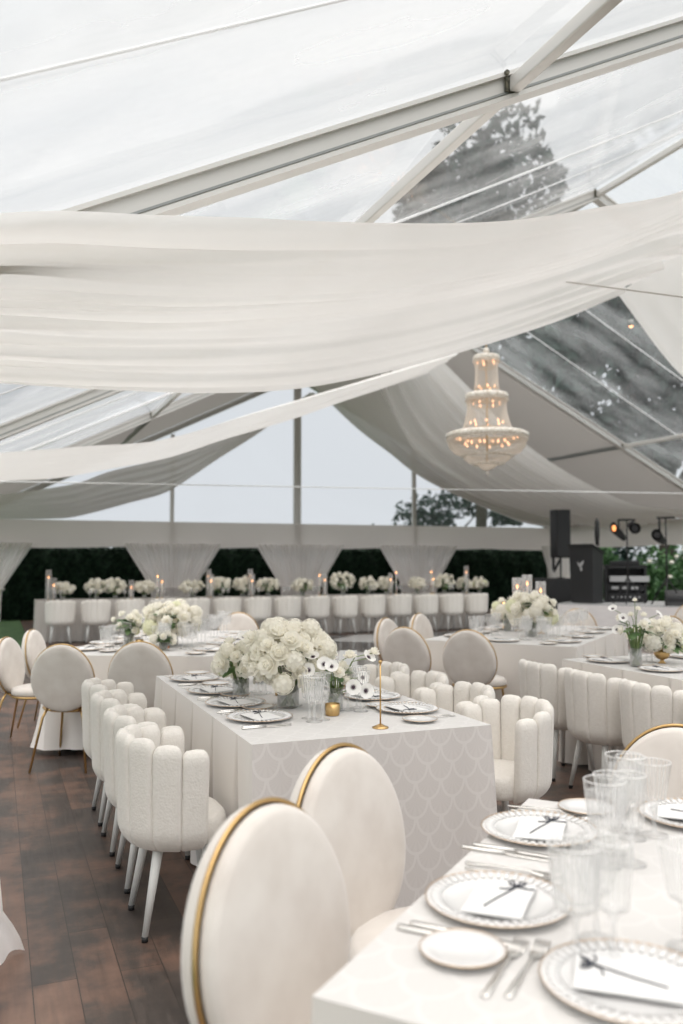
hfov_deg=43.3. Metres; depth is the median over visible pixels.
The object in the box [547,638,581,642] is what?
charger plate
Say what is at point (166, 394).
roof seam
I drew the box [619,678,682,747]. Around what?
boucle chair
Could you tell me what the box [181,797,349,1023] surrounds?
chair
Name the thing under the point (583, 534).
wall
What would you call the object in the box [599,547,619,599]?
bush
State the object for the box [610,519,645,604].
stand
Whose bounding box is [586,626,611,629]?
charger plate
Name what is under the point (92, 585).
flower arrangement
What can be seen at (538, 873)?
fork
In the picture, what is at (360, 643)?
floor
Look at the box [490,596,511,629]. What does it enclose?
flower arrangement
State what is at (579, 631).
charger plate
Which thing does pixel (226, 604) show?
boucle chair
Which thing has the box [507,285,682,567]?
leafy tree
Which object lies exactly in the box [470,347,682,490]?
rafter
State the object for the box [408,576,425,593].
flower arrangement
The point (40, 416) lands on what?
rafter
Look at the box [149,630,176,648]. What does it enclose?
flower arrangement
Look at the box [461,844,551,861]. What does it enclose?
table knife
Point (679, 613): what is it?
chair
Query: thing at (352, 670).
goblet
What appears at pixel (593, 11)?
rafter
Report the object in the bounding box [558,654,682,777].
tablecloth
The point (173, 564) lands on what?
curtain
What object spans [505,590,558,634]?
flower arrangement
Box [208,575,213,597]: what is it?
taper candle
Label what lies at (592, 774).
bowl
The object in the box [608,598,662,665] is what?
flower arrangement
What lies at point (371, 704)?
bread plate
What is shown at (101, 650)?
bread plate
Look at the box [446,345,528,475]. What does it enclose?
crystal chandelier
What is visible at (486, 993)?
fork
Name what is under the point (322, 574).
taper candle
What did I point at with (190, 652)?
bread plate
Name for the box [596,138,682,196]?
roof purlin
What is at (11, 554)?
curtain
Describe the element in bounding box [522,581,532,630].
taper candle
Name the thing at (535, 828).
menu card
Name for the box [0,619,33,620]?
lawn
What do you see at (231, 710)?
table knife
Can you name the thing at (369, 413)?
swag
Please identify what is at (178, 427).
rafter
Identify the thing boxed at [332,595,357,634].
boucle chair
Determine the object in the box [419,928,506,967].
bread plate
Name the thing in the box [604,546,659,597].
bush
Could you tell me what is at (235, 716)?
charger plate
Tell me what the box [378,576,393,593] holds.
flower arrangement
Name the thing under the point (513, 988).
fork
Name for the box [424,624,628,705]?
tablecloth
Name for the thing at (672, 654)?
charger plate
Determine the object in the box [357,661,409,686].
boucle chair
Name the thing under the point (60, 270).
swag
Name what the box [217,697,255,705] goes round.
menu card
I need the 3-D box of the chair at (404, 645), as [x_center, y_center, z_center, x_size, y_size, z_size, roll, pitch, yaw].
[0.682,1.464,7.614,0.476,0.922,0.587,-2,-4,34]
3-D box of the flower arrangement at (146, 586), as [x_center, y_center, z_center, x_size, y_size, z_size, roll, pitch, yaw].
[-3.810,1.485,16.619,0.451,0.367,0.366,2,-4,-37]
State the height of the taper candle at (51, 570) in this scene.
0.560 m
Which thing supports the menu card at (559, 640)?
on the charger plate at (554, 639)
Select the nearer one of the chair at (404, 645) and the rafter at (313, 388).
the chair at (404, 645)
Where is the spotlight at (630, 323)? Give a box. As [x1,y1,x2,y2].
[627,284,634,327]
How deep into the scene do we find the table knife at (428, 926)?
1.72 m
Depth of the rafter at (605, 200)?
12.19 m
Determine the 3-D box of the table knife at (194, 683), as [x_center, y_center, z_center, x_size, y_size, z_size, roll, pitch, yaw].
[-0.855,1.020,5.095,0.230,0.008,0.019,1,-3,-22]
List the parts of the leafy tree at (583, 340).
crown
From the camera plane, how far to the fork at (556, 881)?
1.99 m
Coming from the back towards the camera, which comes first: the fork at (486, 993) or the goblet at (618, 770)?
the goblet at (618, 770)
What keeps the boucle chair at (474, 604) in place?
on the floor at (84, 959)
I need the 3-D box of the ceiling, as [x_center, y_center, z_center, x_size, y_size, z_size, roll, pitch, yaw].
[0.085,-2.001,20.764,16.860,4.190,7.200,1,-3,-22]
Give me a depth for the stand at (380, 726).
3.79 m
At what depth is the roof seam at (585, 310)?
15.44 m
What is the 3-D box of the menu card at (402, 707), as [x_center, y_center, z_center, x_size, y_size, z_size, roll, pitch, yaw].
[0.320,0.957,4.217,0.133,0.015,0.196,2,-4,-28]
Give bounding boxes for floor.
[0,609,653,1023]
[330,631,650,669]
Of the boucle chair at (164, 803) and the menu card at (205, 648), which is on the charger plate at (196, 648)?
the menu card at (205, 648)
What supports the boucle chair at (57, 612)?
on the floor at (84, 959)
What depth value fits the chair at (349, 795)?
2.37 m
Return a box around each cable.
[0,0,347,81]
[0,481,682,493]
[566,282,682,297]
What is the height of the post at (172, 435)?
4.817 m
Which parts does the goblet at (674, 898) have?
stem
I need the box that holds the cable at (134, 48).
[0,0,347,81]
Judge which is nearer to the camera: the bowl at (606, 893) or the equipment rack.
the bowl at (606, 893)
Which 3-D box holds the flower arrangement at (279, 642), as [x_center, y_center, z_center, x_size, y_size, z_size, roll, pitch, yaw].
[-0.277,0.755,4.332,0.462,0.455,0.462,3,-4,-39]
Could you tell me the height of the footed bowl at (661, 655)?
0.100 m
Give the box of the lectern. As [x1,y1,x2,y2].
[567,544,604,603]
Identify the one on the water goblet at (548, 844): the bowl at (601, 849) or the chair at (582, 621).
the bowl at (601, 849)
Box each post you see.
[170,434,174,521]
[293,388,300,523]
[412,472,415,525]
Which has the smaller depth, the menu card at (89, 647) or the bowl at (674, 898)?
the bowl at (674, 898)
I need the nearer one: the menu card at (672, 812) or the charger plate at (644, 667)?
the menu card at (672, 812)
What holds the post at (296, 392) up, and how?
on the floor at (84, 959)
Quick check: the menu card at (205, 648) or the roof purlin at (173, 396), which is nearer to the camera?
the menu card at (205, 648)
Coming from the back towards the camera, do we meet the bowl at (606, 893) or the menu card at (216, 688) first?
the menu card at (216, 688)
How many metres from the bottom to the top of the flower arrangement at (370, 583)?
0.411 m
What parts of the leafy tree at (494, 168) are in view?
crown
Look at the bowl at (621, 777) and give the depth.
2.09 m
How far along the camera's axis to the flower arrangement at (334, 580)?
18.10 m
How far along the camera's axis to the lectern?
17.92 m
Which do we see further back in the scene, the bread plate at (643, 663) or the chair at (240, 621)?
the chair at (240, 621)
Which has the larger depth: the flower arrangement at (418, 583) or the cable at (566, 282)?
the flower arrangement at (418, 583)
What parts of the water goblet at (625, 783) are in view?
stem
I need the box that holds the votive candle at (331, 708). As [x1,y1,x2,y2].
[325,702,339,715]
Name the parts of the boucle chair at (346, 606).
backrest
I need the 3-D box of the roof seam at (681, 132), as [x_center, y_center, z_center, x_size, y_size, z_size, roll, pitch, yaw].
[0.315,-2.703,8.913,8.436,4.162,0.016,1,-3,-22]
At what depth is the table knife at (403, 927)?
1.71 m
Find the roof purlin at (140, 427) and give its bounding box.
[121,420,151,443]
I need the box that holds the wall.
[570,519,682,546]
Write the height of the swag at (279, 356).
2.820 m
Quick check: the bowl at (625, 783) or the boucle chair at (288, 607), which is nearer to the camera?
the bowl at (625, 783)
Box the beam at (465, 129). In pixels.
[355,108,500,222]
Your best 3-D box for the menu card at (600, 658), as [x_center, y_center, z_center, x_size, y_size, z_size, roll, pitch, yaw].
[1.943,1.070,6.256,0.133,0.015,0.196,2,-4,-26]
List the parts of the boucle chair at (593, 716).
leg, backrest, leg, leg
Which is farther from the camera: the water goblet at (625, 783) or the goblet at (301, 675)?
the goblet at (301, 675)
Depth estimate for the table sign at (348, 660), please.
4.95 m
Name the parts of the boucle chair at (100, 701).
leg, leg, backrest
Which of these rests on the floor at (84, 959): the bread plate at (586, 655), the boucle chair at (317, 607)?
the boucle chair at (317, 607)
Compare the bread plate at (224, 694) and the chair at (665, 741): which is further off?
the bread plate at (224, 694)
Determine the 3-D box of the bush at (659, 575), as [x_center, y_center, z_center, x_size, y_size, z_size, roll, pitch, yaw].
[9.402,1.958,25.275,2.376,2.114,1.605,0,-3,0]
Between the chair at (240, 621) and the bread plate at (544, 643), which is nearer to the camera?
the bread plate at (544, 643)
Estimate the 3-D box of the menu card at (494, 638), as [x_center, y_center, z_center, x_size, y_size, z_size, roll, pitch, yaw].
[1.478,1.158,7.833,0.196,0.015,0.133,-1,-3,18]
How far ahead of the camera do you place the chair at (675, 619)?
8.79 m
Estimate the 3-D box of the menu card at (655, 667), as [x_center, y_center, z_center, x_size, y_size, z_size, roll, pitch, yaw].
[2.148,1.042,5.746,0.133,0.015,0.196,2,-4,-34]
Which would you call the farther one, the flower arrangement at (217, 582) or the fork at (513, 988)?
the flower arrangement at (217, 582)
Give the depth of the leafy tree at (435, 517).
65.65 m
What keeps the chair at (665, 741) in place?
on the floor at (84, 959)
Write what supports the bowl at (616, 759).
on the goblet at (618, 753)
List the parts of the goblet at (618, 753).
stem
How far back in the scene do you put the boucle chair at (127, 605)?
15.65 m
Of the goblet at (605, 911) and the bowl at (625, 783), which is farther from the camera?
the bowl at (625, 783)
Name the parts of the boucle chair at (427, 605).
backrest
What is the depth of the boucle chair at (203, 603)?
16.12 m
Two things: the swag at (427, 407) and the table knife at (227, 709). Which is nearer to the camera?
the table knife at (227, 709)
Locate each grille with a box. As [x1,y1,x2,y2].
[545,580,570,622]
[557,511,570,556]
[668,598,682,601]
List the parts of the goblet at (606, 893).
stem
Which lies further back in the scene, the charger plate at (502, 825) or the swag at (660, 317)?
the swag at (660, 317)
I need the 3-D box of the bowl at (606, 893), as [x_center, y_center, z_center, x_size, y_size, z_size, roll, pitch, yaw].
[0.497,0.690,1.683,0.095,0.102,0.095,-2,-4,27]
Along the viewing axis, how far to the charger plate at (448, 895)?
1.85 m
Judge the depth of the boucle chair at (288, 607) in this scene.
16.77 m
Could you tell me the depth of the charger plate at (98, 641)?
7.62 m
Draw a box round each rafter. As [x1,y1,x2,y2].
[0,190,597,440]
[0,393,214,483]
[22,391,268,491]
[61,16,682,215]
[309,386,547,527]
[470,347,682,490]
[510,0,622,92]
[593,194,617,206]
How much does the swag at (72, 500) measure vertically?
3.646 m
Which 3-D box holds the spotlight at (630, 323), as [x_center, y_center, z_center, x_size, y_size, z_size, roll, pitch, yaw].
[4.061,-3.412,12.109,0.100,1.667,0.098,0,-3,0]
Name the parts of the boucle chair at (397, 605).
backrest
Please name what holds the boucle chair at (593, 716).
on the floor at (84, 959)
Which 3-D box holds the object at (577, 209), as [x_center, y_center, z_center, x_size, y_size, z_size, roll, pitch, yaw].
[2.510,-4.324,14.853,0.067,0.085,5.680,1,-3,-22]
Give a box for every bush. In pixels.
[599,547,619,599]
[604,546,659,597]
[636,545,682,600]
[657,545,682,600]
[673,550,682,589]
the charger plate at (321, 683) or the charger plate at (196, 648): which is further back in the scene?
the charger plate at (196, 648)
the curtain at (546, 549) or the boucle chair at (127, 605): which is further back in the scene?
the curtain at (546, 549)
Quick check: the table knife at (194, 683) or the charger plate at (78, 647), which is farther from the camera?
the charger plate at (78, 647)
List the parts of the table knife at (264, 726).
handle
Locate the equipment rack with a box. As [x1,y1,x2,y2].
[603,561,649,602]
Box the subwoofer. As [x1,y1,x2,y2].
[534,578,570,624]
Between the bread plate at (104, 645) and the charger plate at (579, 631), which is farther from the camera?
the charger plate at (579, 631)
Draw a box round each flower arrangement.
[51,581,75,598]
[83,578,108,598]
[105,577,126,597]
[111,609,142,644]
[133,579,155,597]
[142,598,203,644]
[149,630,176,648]
[178,579,204,597]
[206,577,230,596]
[210,631,261,694]
[232,575,251,595]
[241,616,337,708]
[255,577,279,595]
[290,577,313,594]
[301,647,379,711]
[330,572,355,594]
[358,576,378,593]
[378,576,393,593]
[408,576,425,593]
[432,573,455,592]
[456,576,472,592]
[472,576,488,591]
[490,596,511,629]
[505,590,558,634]
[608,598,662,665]
[634,615,682,663]
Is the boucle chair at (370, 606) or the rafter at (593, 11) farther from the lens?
the boucle chair at (370, 606)
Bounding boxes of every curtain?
[0,543,33,613]
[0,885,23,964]
[123,543,221,596]
[256,544,343,594]
[379,545,457,592]
[541,546,569,577]
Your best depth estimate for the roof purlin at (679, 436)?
18.40 m
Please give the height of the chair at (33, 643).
0.867 m
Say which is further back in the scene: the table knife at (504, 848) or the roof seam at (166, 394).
the roof seam at (166, 394)
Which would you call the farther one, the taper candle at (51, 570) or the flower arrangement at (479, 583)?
the flower arrangement at (479, 583)
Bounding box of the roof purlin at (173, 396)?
[151,393,181,417]
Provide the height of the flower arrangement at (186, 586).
0.371 m
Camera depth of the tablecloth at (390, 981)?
1.68 m
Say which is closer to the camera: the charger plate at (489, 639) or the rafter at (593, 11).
the rafter at (593, 11)
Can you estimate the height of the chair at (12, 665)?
0.867 m
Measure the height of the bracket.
0.109 m
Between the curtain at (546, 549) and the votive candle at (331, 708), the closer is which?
the votive candle at (331, 708)
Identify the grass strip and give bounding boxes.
[0,620,24,646]
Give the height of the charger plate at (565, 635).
0.020 m
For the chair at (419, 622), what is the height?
0.922 m
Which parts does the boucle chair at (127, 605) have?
backrest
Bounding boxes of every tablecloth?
[30,630,240,749]
[33,592,481,641]
[154,671,496,908]
[311,798,682,1023]
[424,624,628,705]
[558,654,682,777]
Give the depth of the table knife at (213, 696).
4.58 m
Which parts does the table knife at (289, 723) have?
handle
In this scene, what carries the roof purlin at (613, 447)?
attached to the bracket
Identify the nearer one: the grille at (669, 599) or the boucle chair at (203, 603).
the boucle chair at (203, 603)
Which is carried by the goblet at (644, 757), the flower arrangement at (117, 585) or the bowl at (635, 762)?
the bowl at (635, 762)
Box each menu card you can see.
[79,646,95,649]
[100,640,115,642]
[182,674,211,680]
[200,685,231,692]
[203,647,219,649]
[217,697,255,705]
[240,710,280,720]
[357,693,391,698]
[387,704,427,711]
[460,879,537,919]
[493,638,514,640]
[512,816,566,841]
[555,639,570,641]
[572,954,682,1004]
[595,657,623,661]
[647,665,680,670]
[657,805,682,819]
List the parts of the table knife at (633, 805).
blade, handle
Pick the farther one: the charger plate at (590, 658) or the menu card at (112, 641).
the menu card at (112, 641)
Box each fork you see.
[465,861,564,877]
[465,866,565,884]
[480,938,528,997]
[503,938,550,998]
[507,804,587,815]
[510,809,592,819]
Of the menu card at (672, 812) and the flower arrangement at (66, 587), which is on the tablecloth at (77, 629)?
the flower arrangement at (66, 587)
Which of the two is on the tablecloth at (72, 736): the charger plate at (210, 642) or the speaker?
the charger plate at (210, 642)
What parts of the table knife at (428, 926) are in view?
handle, blade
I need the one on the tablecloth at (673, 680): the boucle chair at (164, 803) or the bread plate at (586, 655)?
the bread plate at (586, 655)
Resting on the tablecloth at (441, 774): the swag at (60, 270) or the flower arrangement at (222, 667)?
the flower arrangement at (222, 667)
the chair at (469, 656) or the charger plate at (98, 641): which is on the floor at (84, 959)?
the chair at (469, 656)
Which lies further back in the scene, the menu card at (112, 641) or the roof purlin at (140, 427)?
the roof purlin at (140, 427)
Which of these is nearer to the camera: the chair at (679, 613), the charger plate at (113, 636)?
the charger plate at (113, 636)
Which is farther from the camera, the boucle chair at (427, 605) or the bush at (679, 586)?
the bush at (679, 586)
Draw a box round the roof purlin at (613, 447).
[547,446,618,461]
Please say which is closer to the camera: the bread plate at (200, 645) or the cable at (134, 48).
the cable at (134, 48)
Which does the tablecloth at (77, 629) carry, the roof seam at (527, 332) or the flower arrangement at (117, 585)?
the flower arrangement at (117, 585)
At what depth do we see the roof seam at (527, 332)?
17.24 m
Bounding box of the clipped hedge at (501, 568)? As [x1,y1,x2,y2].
[0,547,546,620]
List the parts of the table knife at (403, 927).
handle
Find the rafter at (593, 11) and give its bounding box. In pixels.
[510,0,622,92]
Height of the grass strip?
0.024 m
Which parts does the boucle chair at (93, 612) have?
leg, backrest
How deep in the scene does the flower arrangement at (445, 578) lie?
18.99 m
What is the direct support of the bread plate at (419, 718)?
on the tablecloth at (441, 774)
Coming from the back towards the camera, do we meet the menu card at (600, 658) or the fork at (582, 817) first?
the menu card at (600, 658)
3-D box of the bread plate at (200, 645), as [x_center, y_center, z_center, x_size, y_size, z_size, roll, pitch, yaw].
[-1.117,1.139,7.278,0.163,0.015,0.163,2,-4,-30]
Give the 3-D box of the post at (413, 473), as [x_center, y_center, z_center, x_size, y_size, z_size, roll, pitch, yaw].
[2.133,0.537,25.268,0.110,4.743,0.080,1,-3,-22]
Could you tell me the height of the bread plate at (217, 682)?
0.015 m
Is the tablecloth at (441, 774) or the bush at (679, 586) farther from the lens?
the bush at (679, 586)
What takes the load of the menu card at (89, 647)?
on the charger plate at (78, 647)
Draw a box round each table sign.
[158,622,169,647]
[340,650,356,688]
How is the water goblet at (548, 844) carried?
on the tablecloth at (390, 981)
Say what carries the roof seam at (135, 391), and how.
attached to the ceiling
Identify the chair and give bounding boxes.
[0,636,36,737]
[17,629,45,727]
[28,644,94,773]
[45,600,75,644]
[80,599,110,643]
[81,677,144,826]
[90,690,159,856]
[103,705,202,893]
[108,641,172,707]
[115,599,144,634]
[115,724,225,942]
[149,598,175,615]
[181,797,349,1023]
[184,598,209,629]
[213,597,240,630]
[218,612,258,630]
[244,597,271,621]
[274,596,300,619]
[289,742,409,962]
[303,596,329,633]
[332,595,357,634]
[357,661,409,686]
[360,595,384,633]
[374,617,397,660]
[378,670,448,699]
[382,627,447,677]
[387,594,411,626]
[409,613,433,638]
[413,594,437,631]
[418,681,494,714]
[439,593,463,630]
[443,629,506,696]
[461,695,553,811]
[464,593,487,628]
[518,659,595,781]
[558,608,596,625]
[564,667,637,801]
[609,724,682,812]
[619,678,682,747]
[653,616,682,652]
[675,605,682,620]
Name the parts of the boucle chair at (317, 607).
backrest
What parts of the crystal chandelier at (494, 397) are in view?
frame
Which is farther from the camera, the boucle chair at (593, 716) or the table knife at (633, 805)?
the boucle chair at (593, 716)
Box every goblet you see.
[299,675,318,717]
[303,675,325,720]
[314,672,330,718]
[350,665,366,708]
[351,670,369,711]
[547,835,602,948]
[570,830,620,941]
[583,774,626,869]
[590,833,633,950]
[592,770,630,856]
[604,750,643,833]
[613,770,646,867]
[615,753,645,841]
[634,757,670,838]
[657,836,682,952]
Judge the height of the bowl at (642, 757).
0.122 m
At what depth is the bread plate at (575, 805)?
2.56 m
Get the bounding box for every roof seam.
[0,132,682,395]
[0,391,139,445]
[23,393,171,450]
[393,110,682,222]
[527,332,682,439]
[585,310,682,380]
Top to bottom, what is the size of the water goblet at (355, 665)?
0.206 m
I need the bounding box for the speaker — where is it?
[550,509,570,577]
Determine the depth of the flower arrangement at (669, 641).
6.09 m
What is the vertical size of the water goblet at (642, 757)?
0.206 m
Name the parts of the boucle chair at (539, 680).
backrest, leg, leg, leg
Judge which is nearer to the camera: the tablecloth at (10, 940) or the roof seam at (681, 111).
the tablecloth at (10, 940)
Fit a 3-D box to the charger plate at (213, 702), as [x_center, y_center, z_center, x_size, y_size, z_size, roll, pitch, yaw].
[-0.541,0.976,4.402,0.310,0.020,0.310,0,-3,-4]
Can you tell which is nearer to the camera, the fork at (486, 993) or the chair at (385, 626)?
the fork at (486, 993)
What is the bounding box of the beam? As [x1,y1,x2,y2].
[0,519,549,549]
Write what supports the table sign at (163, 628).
on the tablecloth at (72, 736)
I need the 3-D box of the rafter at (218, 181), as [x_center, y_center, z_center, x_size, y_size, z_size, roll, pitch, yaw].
[1.812,-2.788,5.128,8.493,4.277,0.121,1,-3,-22]
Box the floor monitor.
[664,590,682,605]
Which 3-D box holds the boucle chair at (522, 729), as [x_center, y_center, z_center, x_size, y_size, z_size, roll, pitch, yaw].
[0.829,1.346,4.320,0.454,0.796,0.534,1,-4,-25]
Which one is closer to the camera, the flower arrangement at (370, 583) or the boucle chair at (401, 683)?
the boucle chair at (401, 683)
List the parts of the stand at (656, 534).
leg, leg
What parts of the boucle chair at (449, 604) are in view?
leg, backrest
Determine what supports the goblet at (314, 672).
on the tablecloth at (441, 774)
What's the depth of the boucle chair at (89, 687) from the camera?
4.95 m
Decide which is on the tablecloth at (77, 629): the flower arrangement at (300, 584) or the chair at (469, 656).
the flower arrangement at (300, 584)
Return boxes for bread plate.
[96,644,114,646]
[98,649,118,651]
[184,670,208,673]
[185,651,205,654]
[200,645,218,646]
[202,680,229,684]
[220,692,249,696]
[243,703,273,709]
[366,701,397,707]
[402,715,437,722]
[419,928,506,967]
[539,642,556,644]
[558,798,614,814]
[582,654,602,657]
[631,662,653,665]
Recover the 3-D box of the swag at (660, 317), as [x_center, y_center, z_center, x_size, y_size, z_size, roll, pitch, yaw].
[8.376,-2.034,11.362,8.388,3.203,4.168,1,-3,-22]
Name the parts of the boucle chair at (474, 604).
backrest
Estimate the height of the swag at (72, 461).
2.776 m
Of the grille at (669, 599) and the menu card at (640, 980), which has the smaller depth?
the menu card at (640, 980)
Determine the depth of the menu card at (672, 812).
2.47 m
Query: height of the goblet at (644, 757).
0.196 m
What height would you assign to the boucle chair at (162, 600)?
0.796 m
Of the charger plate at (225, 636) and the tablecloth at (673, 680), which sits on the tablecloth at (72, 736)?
the charger plate at (225, 636)
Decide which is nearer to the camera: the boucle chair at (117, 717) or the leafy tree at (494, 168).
the boucle chair at (117, 717)
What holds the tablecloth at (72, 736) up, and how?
on the banquet table
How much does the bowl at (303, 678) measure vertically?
0.122 m
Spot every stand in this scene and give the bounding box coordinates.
[372,660,388,729]
[594,518,606,601]
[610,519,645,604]
[651,517,676,605]
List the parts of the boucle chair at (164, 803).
leg, leg, backrest, seat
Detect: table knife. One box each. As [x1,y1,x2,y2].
[178,683,203,685]
[197,696,217,698]
[216,710,236,712]
[220,709,250,710]
[241,725,291,729]
[242,723,290,726]
[397,923,508,951]
[410,920,523,946]
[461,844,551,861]
[472,842,562,858]
[623,797,639,819]
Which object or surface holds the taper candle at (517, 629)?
on the tablecloth at (607, 644)
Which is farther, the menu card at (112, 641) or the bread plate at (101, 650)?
the menu card at (112, 641)
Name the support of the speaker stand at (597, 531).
on the stage
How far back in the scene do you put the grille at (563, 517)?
19.72 m
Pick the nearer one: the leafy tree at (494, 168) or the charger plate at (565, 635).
the charger plate at (565, 635)
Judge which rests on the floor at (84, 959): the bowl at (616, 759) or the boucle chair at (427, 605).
the boucle chair at (427, 605)
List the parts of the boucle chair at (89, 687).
leg, leg, backrest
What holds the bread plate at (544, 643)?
on the tablecloth at (607, 644)
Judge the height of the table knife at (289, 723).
0.008 m
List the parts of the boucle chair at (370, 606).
backrest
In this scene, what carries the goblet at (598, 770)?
on the tablecloth at (390, 981)
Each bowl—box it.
[303,678,324,703]
[547,841,602,915]
[570,837,619,894]
[583,780,626,833]
[591,841,633,913]
[592,774,630,817]
[604,754,643,802]
[614,777,646,828]
[616,759,645,805]
[635,762,670,801]
[654,649,669,663]
[658,845,682,900]
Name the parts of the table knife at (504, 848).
handle, blade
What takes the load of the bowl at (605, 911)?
on the goblet at (605, 911)
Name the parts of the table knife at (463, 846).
handle, blade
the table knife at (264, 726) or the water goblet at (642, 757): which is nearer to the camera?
the water goblet at (642, 757)
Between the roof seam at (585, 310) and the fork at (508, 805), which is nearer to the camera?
the fork at (508, 805)
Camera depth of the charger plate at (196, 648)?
6.95 m
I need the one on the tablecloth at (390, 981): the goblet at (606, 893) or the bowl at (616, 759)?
the goblet at (606, 893)
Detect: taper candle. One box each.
[45,570,51,600]
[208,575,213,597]
[322,574,325,595]
[512,583,522,630]
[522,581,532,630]
[535,581,546,633]
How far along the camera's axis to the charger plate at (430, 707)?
4.25 m
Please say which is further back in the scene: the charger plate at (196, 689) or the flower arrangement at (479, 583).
the flower arrangement at (479, 583)
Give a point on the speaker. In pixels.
(560, 532)
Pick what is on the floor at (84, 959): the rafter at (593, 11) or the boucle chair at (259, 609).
the boucle chair at (259, 609)
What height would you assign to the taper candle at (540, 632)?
0.525 m
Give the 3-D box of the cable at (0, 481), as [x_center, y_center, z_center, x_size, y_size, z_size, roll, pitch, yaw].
[2.425,-0.391,15.247,15.960,0.257,0.020,1,-3,-22]
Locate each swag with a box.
[0,190,682,331]
[0,227,682,392]
[0,353,457,480]
[0,392,319,518]
[314,375,580,527]
[381,363,682,529]
[619,255,682,375]
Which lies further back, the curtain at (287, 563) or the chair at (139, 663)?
the curtain at (287, 563)
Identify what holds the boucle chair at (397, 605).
on the floor at (84, 959)
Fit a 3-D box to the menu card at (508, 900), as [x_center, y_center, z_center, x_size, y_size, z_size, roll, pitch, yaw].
[0.340,0.824,1.845,0.133,0.015,0.196,-1,-3,24]
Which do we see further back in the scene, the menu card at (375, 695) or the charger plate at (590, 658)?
the charger plate at (590, 658)
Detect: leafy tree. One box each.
[392,98,569,526]
[392,488,523,526]
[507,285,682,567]
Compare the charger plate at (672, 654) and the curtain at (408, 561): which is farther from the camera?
the curtain at (408, 561)
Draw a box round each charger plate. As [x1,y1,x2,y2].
[75,646,105,650]
[89,640,124,643]
[109,635,141,638]
[169,674,219,681]
[187,685,237,693]
[193,646,219,651]
[205,696,265,706]
[207,640,238,644]
[219,635,238,638]
[226,709,292,721]
[320,680,362,687]
[344,690,401,700]
[376,702,438,713]
[425,871,571,928]
[478,626,506,629]
[481,810,598,846]
[487,638,518,641]
[539,939,682,1023]
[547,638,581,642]
[561,634,593,637]
[575,630,605,633]
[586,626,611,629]
[587,657,629,662]
[638,665,682,671]
[638,798,682,827]
[670,653,682,657]
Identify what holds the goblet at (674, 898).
on the tablecloth at (390, 981)
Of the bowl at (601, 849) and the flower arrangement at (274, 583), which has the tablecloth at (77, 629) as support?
the flower arrangement at (274, 583)
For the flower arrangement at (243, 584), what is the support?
on the tablecloth at (77, 629)
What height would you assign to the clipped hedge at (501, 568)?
2.002 m
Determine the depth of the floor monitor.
16.91 m
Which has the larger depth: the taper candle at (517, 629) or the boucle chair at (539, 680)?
the taper candle at (517, 629)
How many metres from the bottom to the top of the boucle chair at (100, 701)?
0.796 m
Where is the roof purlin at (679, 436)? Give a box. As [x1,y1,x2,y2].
[623,434,682,447]
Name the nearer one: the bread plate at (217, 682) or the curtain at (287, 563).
the bread plate at (217, 682)
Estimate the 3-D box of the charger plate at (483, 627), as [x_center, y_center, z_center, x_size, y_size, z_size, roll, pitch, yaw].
[1.621,1.243,9.198,0.310,0.020,0.310,-2,-4,30]
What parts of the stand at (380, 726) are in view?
rod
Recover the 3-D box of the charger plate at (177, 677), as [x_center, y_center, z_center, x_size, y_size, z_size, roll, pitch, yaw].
[-0.903,1.026,5.300,0.310,0.020,0.310,-2,-4,31]
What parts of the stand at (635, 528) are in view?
leg, leg, leg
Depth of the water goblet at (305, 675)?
3.94 m
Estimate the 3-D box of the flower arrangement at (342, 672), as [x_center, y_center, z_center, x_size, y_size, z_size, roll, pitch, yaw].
[-0.004,0.820,4.215,0.398,0.312,0.184,0,-3,-8]
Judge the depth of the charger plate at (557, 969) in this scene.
1.48 m
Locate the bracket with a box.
[504,69,517,92]
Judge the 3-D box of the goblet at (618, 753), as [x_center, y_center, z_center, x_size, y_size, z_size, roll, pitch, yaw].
[0.772,0.760,2.291,0.078,0.216,0.078,-2,-4,31]
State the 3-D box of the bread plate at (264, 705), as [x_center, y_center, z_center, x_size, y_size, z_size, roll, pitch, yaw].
[-0.417,0.972,4.279,0.163,0.015,0.163,0,-3,5]
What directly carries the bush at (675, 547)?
on the lawn
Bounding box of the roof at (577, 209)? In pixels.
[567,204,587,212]
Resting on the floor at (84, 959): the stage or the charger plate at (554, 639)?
the stage
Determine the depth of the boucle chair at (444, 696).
5.01 m
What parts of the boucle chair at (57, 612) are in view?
leg, backrest, leg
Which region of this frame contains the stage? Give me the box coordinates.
[557,600,680,627]
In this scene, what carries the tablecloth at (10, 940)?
on the floor at (84, 959)
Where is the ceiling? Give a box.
[0,350,682,510]
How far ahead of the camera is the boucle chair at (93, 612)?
15.42 m
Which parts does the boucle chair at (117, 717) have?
leg, leg, backrest, leg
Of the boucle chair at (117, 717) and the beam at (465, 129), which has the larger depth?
the beam at (465, 129)
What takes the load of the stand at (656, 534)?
on the stage
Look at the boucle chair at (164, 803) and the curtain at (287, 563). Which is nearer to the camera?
the boucle chair at (164, 803)
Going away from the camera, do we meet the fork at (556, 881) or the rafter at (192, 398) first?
the fork at (556, 881)
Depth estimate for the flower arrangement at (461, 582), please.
19.16 m
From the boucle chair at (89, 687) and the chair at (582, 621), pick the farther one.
the chair at (582, 621)
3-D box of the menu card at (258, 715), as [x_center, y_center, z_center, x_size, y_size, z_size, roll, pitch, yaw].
[-0.377,0.945,4.006,0.133,0.015,0.196,2,-4,-31]
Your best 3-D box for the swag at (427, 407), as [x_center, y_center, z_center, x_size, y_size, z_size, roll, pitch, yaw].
[4.792,-1.398,20.294,9.078,3.392,2.670,2,-4,-34]

